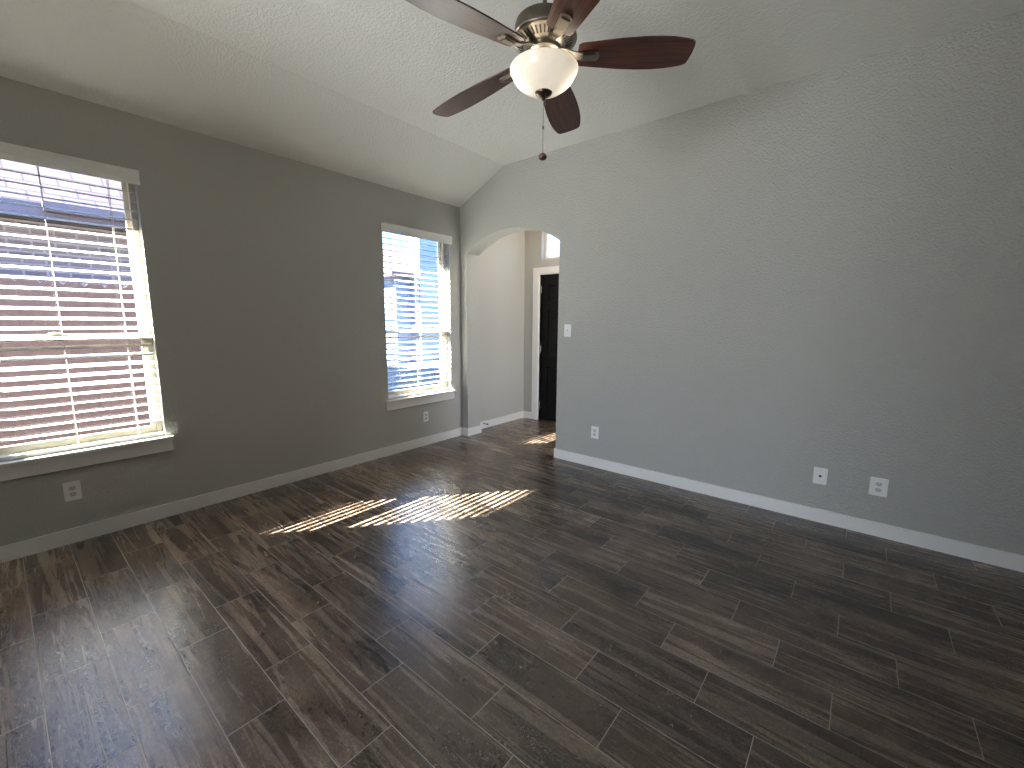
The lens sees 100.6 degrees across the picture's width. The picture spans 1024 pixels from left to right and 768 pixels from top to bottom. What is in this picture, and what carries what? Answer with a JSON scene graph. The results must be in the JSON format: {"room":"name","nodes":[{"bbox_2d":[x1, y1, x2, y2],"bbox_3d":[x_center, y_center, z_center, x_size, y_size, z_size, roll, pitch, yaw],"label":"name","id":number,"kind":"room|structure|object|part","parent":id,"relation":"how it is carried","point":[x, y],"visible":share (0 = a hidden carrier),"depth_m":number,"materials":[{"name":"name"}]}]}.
{"room":"empty living room","nodes":[
{"label":"empty living room","id":0,"kind":"room"},
{"bbox_2d":[0,76,524,546],"bbox_3d":[-2.440,-0.501,2.993,0.127,3.140,8.386,7,11,39],"label":"wall","id":1,"kind":"structure","parent":0,"point":[264,271],"depth_m":3.36,"materials":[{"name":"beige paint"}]},
{"bbox_2d":[62,480,81,501],"bbox_3d":[-2.761,0.673,2.670,0.009,0.122,0.078,7,11,39],"label":"wall outlet","id":2,"kind":"object","parent":1,"relation":"attached to","point":[72,491],"visible":1,"depth_m":2.67,"materials":[{"name":"white plastic"}]},
{"bbox_2d":[69,492,76,496],"bbox_3d":[-2.761,0.692,2.673,0.009,0.026,0.034,7,11,39],"label":"receptacle","id":3,"kind":"object","parent":2,"relation":"attached to","point":[71,494],"depth_m":2.67,"materials":[{"name":"white plastic"}]},
{"bbox_2d":[0,182,174,481],"bbox_3d":[-2.772,-0.403,2.571,0.180,1.864,0.990,7,11,39],"label":"window","id":4,"kind":"structure","parent":1,"relation":"in","point":[64,460],"depth_m":2.80,"materials":[{"name":"beige plastic"}]},
{"bbox_3d":[-2.810,0.037,2.665,0.027,0.693,0.846,7,11,39],"label":"sash","id":5,"kind":"part","parent":4,"relation":"part of","materials":[{"name":"beige plastic"}]},
{"bbox_2d":[0,141,163,460],"bbox_3d":[-2.751,-0.459,2.546,0.113,1.762,0.934,7,11,39],"label":"window blind","id":6,"kind":"object","parent":4,"relation":"attached to","point":[11,152],"visible":1,"depth_m":2.60,"materials":[{"name":"white plastic"}]},
{"bbox_3d":[-2.755,-0.444,2.585,0.054,1.688,0.002,7,11,39],"label":"ladder cord","id":7,"kind":"part","parent":6,"relation":"part of","materials":[{"name":"white fabric"}]},
{"bbox_3d":[-2.776,0.399,2.689,0.060,0.022,0.894,7,11,39],"label":"rail","id":8,"kind":"part","parent":6,"relation":"part of","materials":[{"name":"white plastic"}]},
{"bbox_3d":[-2.568,-0.476,2.811,0.054,1.688,0.002,7,11,39],"label":"ladder cord","id":9,"kind":"part","parent":6,"relation":"part of","materials":[{"name":"white fabric"}]},
{"bbox_3d":[-2.828,-0.792,2.561,0.025,1.061,0.846,7,11,39],"label":"sash","id":10,"kind":"part","parent":4,"relation":"part of","materials":[{"name":"beige plastic"}]},
{"bbox_2d":[0,411,530,562],"bbox_3d":[-2.395,0.904,3.077,0.162,0.096,8.266,7,11,39],"label":"baseboard","id":11,"kind":"structure","parent":1,"relation":"attached to","point":[9,552],"depth_m":3.24,"materials":[{"name":"white paint"}]},
{"bbox_2d":[385,242,456,410],"bbox_3d":[-1.034,-0.702,4.663,0.180,1.864,0.962,7,11,39],"label":"window","id":12,"kind":"structure","parent":1,"relation":"in","point":[408,401],"depth_m":4.89,"materials":[{"name":"beige plastic"}]},
{"bbox_3d":[-1.072,-0.262,4.757,0.027,0.693,0.818,7,11,39],"label":"sash","id":13,"kind":"part","parent":12,"relation":"part of","materials":[{"name":"beige plastic"}]},
{"bbox_2d":[381,222,451,398],"bbox_3d":[-1.014,-0.758,4.638,0.113,1.762,0.906,7,11,39],"label":"window blind","id":14,"kind":"object","parent":12,"relation":"attached to","point":[385,227],"visible":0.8,"depth_m":4.60,"materials":[{"name":"white plastic"}]},
{"bbox_3d":[-1.247,-0.703,4.401,0.054,1.688,0.002,7,11,39],"label":"ladder cord","id":15,"kind":"part","parent":14,"relation":"part of","materials":[{"name":"white fabric"}]},
{"bbox_3d":[-1.222,-1.090,4.315,0.011,0.802,0.036,7,11,39],"label":"tilt cord","id":16,"kind":"part","parent":14,"relation":"part of","materials":[{"name":"white fabric"}]},
{"bbox_3d":[-1.034,-0.740,4.657,0.054,1.688,0.002,7,11,39],"label":"ladder cord","id":17,"kind":"part","parent":14,"relation":"part of","materials":[{"name":"white fabric"}]},
{"bbox_3d":[-1.038,0.100,4.781,0.060,0.022,0.866,7,11,39],"label":"rail","id":18,"kind":"part","parent":14,"relation":"part of","materials":[{"name":"white plastic"}]},
{"bbox_3d":[-0.821,-0.776,4.913,0.054,1.688,0.002,7,11,39],"label":"ladder cord","id":19,"kind":"part","parent":14,"relation":"part of","materials":[{"name":"white fabric"}]},
{"bbox_3d":[-1.090,-1.091,4.654,0.025,1.061,0.818,7,11,39],"label":"sash","id":20,"kind":"part","parent":12,"relation":"part of","materials":[{"name":"beige plastic"}]},
{"bbox_2d":[423,411,428,421],"bbox_3d":[-0.976,0.370,4.820,0.009,0.118,0.072,7,11,39],"label":"wall outlet","id":21,"kind":"object","parent":1,"relation":"attached to","point":[425,414],"visible":1,"depth_m":4.81,"materials":[{"name":"white plastic"}]},
{"bbox_2d":[438,274,441,383],"bbox_3d":[-2.526,-0.353,3.072,0.070,2.824,8.366,7,11,39],"label":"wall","id":22,"kind":"structure","parent":0,"point":[438,274],"depth_m":5.15,"materials":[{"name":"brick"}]},
{"bbox_2d":[0,417,1023,767],"bbox_3d":[-0.459,1.240,1.596,5.077,0.120,8.386,7,11,39],"label":"floor","id":23,"kind":"structure","parent":0,"point":[489,598],"depth_m":1.94,"materials":[{"name":"brown tile"}]},
{"bbox_2d":[0,0,1023,206],"bbox_3d":[-0.874,-1.623,0.625,5.050,0.416,7.000,7,11,39],"label":"ceiling","id":24,"kind":"structure","parent":0,"point":[353,88],"depth_m":2.59,"materials":[{"name":"paint"}]},
{"bbox_2d":[405,0,695,160],"bbox_3d":[0.108,-1.473,1.920,1.245,0.876,1.282,7,11,39],"label":"ceiling fan","id":25,"kind":"object","parent":24,"relation":"hanging from","point":[544,37],"visible":1,"depth_m":1.85,"materials":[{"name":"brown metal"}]},
{"bbox_3d":[-0.183,-1.436,1.665,0.515,0.006,0.174,-6,23,-36],"label":"blade","id":26,"kind":"part","parent":25,"relation":"part of","materials":[{"name":"brown wood"}]},
{"bbox_3d":[-0.186,-1.460,2.144,0.515,0.006,0.174,-2,17,36],"label":"blade","id":27,"kind":"part","parent":25,"relation":"part of","materials":[{"name":"brown wood"}]},
{"bbox_3d":[0.143,-1.371,1.920,0.306,0.110,0.306,7,11,39],"label":"lamp shade","id":28,"kind":"part","parent":25,"relation":"part of","materials":[{"name":"white glass"}]},
{"bbox_3d":[0.265,-1.497,2.294,0.174,0.006,0.515,-10,0,18],"label":"blade","id":29,"kind":"part","parent":25,"relation":"part of","materials":[{"name":"brown wood"}]},
{"bbox_3d":[0.274,-1.456,1.519,0.174,0.006,0.515,10,-1,-19],"label":"blade","id":30,"kind":"part","parent":25,"relation":"part of","materials":[{"name":"brown wood"}]},
{"bbox_3d":[0.551,-1.484,1.908,0.515,0.006,0.174,-1,-4,0],"label":"blade","id":31,"kind":"part","parent":25,"relation":"part of","materials":[{"name":"brown wood"}]},
{"bbox_2d":[523,230,558,417],"bbox_3d":[1.234,-0.883,5.305,2.627,3.020,0.140,7,11,39],"label":"wall","id":32,"kind":"structure","parent":0,"point":[534,240],"depth_m":5.98,"materials":[{"name":"beige paint"}]},
{"bbox_2d":[531,266,558,419],"bbox_3d":[0.776,-0.500,5.729,1.137,2.134,0.158,7,11,39],"label":"trim","id":33,"kind":"structure","parent":32,"relation":"attached to","point":[537,272],"depth_m":5.96,"materials":[{"name":"white paint"}]},
{"bbox_2d":[539,274,558,421],"bbox_3d":[0.744,-0.453,5.706,0.917,2.024,0.118,7,11,39],"label":"door","id":34,"kind":"structure","parent":32,"relation":"in","point":[550,283],"depth_m":5.91,"materials":[{"name":"black paint"}]},
{"bbox_3d":[0.608,0.034,5.920,0.247,0.500,0.012,7,11,39],"label":"panel","id":35,"kind":"part","parent":34,"relation":"part of","materials":[{"name":"black paint"}]},
{"bbox_3d":[0.612,-0.688,5.814,0.247,0.580,0.012,7,11,39],"label":"panel","id":36,"kind":"part","parent":34,"relation":"part of","materials":[{"name":"black paint"}]},
{"bbox_3d":[0.615,-1.227,5.735,0.247,0.190,0.012,7,11,39],"label":"panel","id":37,"kind":"part","parent":34,"relation":"part of","materials":[{"name":"black paint"}]},
{"bbox_2d":[545,232,558,258],"bbox_3d":[0.810,-1.851,5.564,0.883,0.385,0.050,7,11,39],"label":"window","id":38,"kind":"structure","parent":32,"relation":"in","point":[546,234],"depth_m":5.81,"materials":[{"name":"white paint"}]},
{"bbox_2d":[460,10,1023,555],"bbox_3d":[1.400,-0.631,3.596,5.077,3.020,0.214,7,11,39],"label":"wall","id":39,"kind":"structure","parent":0,"point":[760,289],"depth_m":2.91,"materials":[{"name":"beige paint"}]},
{"bbox_2d":[564,324,570,336],"bbox_3d":[0.543,-0.526,4.170,0.078,0.122,0.018,7,11,39],"label":"light switch","id":40,"kind":"object","parent":39,"relation":"attached to","point":[567,327],"visible":1,"depth_m":4.17,"materials":[{"name":"white plastic"}]},
{"bbox_2d":[591,426,598,438],"bbox_3d":[0.799,0.469,4.105,0.078,0.118,0.009,7,11,39],"label":"wall outlet","id":41,"kind":"object","parent":39,"relation":"attached to","point":[594,430],"visible":1,"depth_m":4.10,"materials":[{"name":"white plastic"}]},
{"bbox_2d":[554,448,1023,572],"bbox_3d":[1.932,0.883,3.370,3.679,0.096,0.238,7,11,39],"label":"baseboard","id":42,"kind":"structure","parent":39,"relation":"attached to","point":[1000,558],"depth_m":3.00,"materials":[{"name":"white paint"}]},
{"bbox_2d":[813,467,827,484],"bbox_3d":[2.168,0.649,2.990,0.080,0.118,0.016,7,11,39],"label":"cable jack","id":43,"kind":"object","parent":39,"relation":"attached to","point":[820,474],"visible":1,"depth_m":2.99,"materials":[{"name":"white plastic"}]},
{"bbox_2d":[869,477,888,496],"bbox_3d":[2.412,0.678,2.796,0.092,0.122,0.009,7,11,39],"label":"wall outlet","id":44,"kind":"object","parent":39,"relation":"attached to","point":[878,486],"visible":1,"depth_m":2.79,"materials":[{"name":"white plastic"}]},
{"label":"outside","id":45,"kind":"structure","parent":0,"visible":0},
{"bbox_2d":[387,360,439,374],"bbox_3d":[7.644,-2.394,27.115,12.800,0.030,35.500,7,11,39],"label":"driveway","id":46,"kind":"structure","parent":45,"point":[403,367],"depth_m":14.04,"materials":[{"name":"concrete"}]},
{"bbox_2d":[383,237,439,363],"bbox_3d":[-3.092,-4.140,20.090,6.500,5.400,10.300,7,11,39],"label":"house","id":47,"kind":"structure","parent":46,"relation":"on","point":[410,239],"depth_m":15.18,"materials":[{"name":"white"}]},
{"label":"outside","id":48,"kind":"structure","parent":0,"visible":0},
{"bbox_2d":[15,369,439,441],"bbox_3d":[5.047,-1.258,19.953,70.000,0.180,90.000,7,11,39],"label":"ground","id":49,"kind":"structure","parent":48,"point":[395,373],"depth_m":11.31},
{"bbox_2d":[0,159,132,434],"bbox_3d":[-8.871,-2.601,6.605,7.200,6.100,11.000,7,11,39],"label":"house","id":50,"kind":"structure","parent":49,"relation":"on","point":[4,164],"depth_m":5.51,"materials":[{"name":"brick"}]},
{"bbox_2d":[0,278,150,446],"bbox_3d":[-4.955,0.064,3.423,0.067,1.911,7.673,7,11,39],"label":"wooden fence","id":51,"kind":"object","parent":49,"relation":"on","point":[23,413],"visible":0.22,"depth_m":4.12,"materials":[{"name":"brown wood"}]}
]}

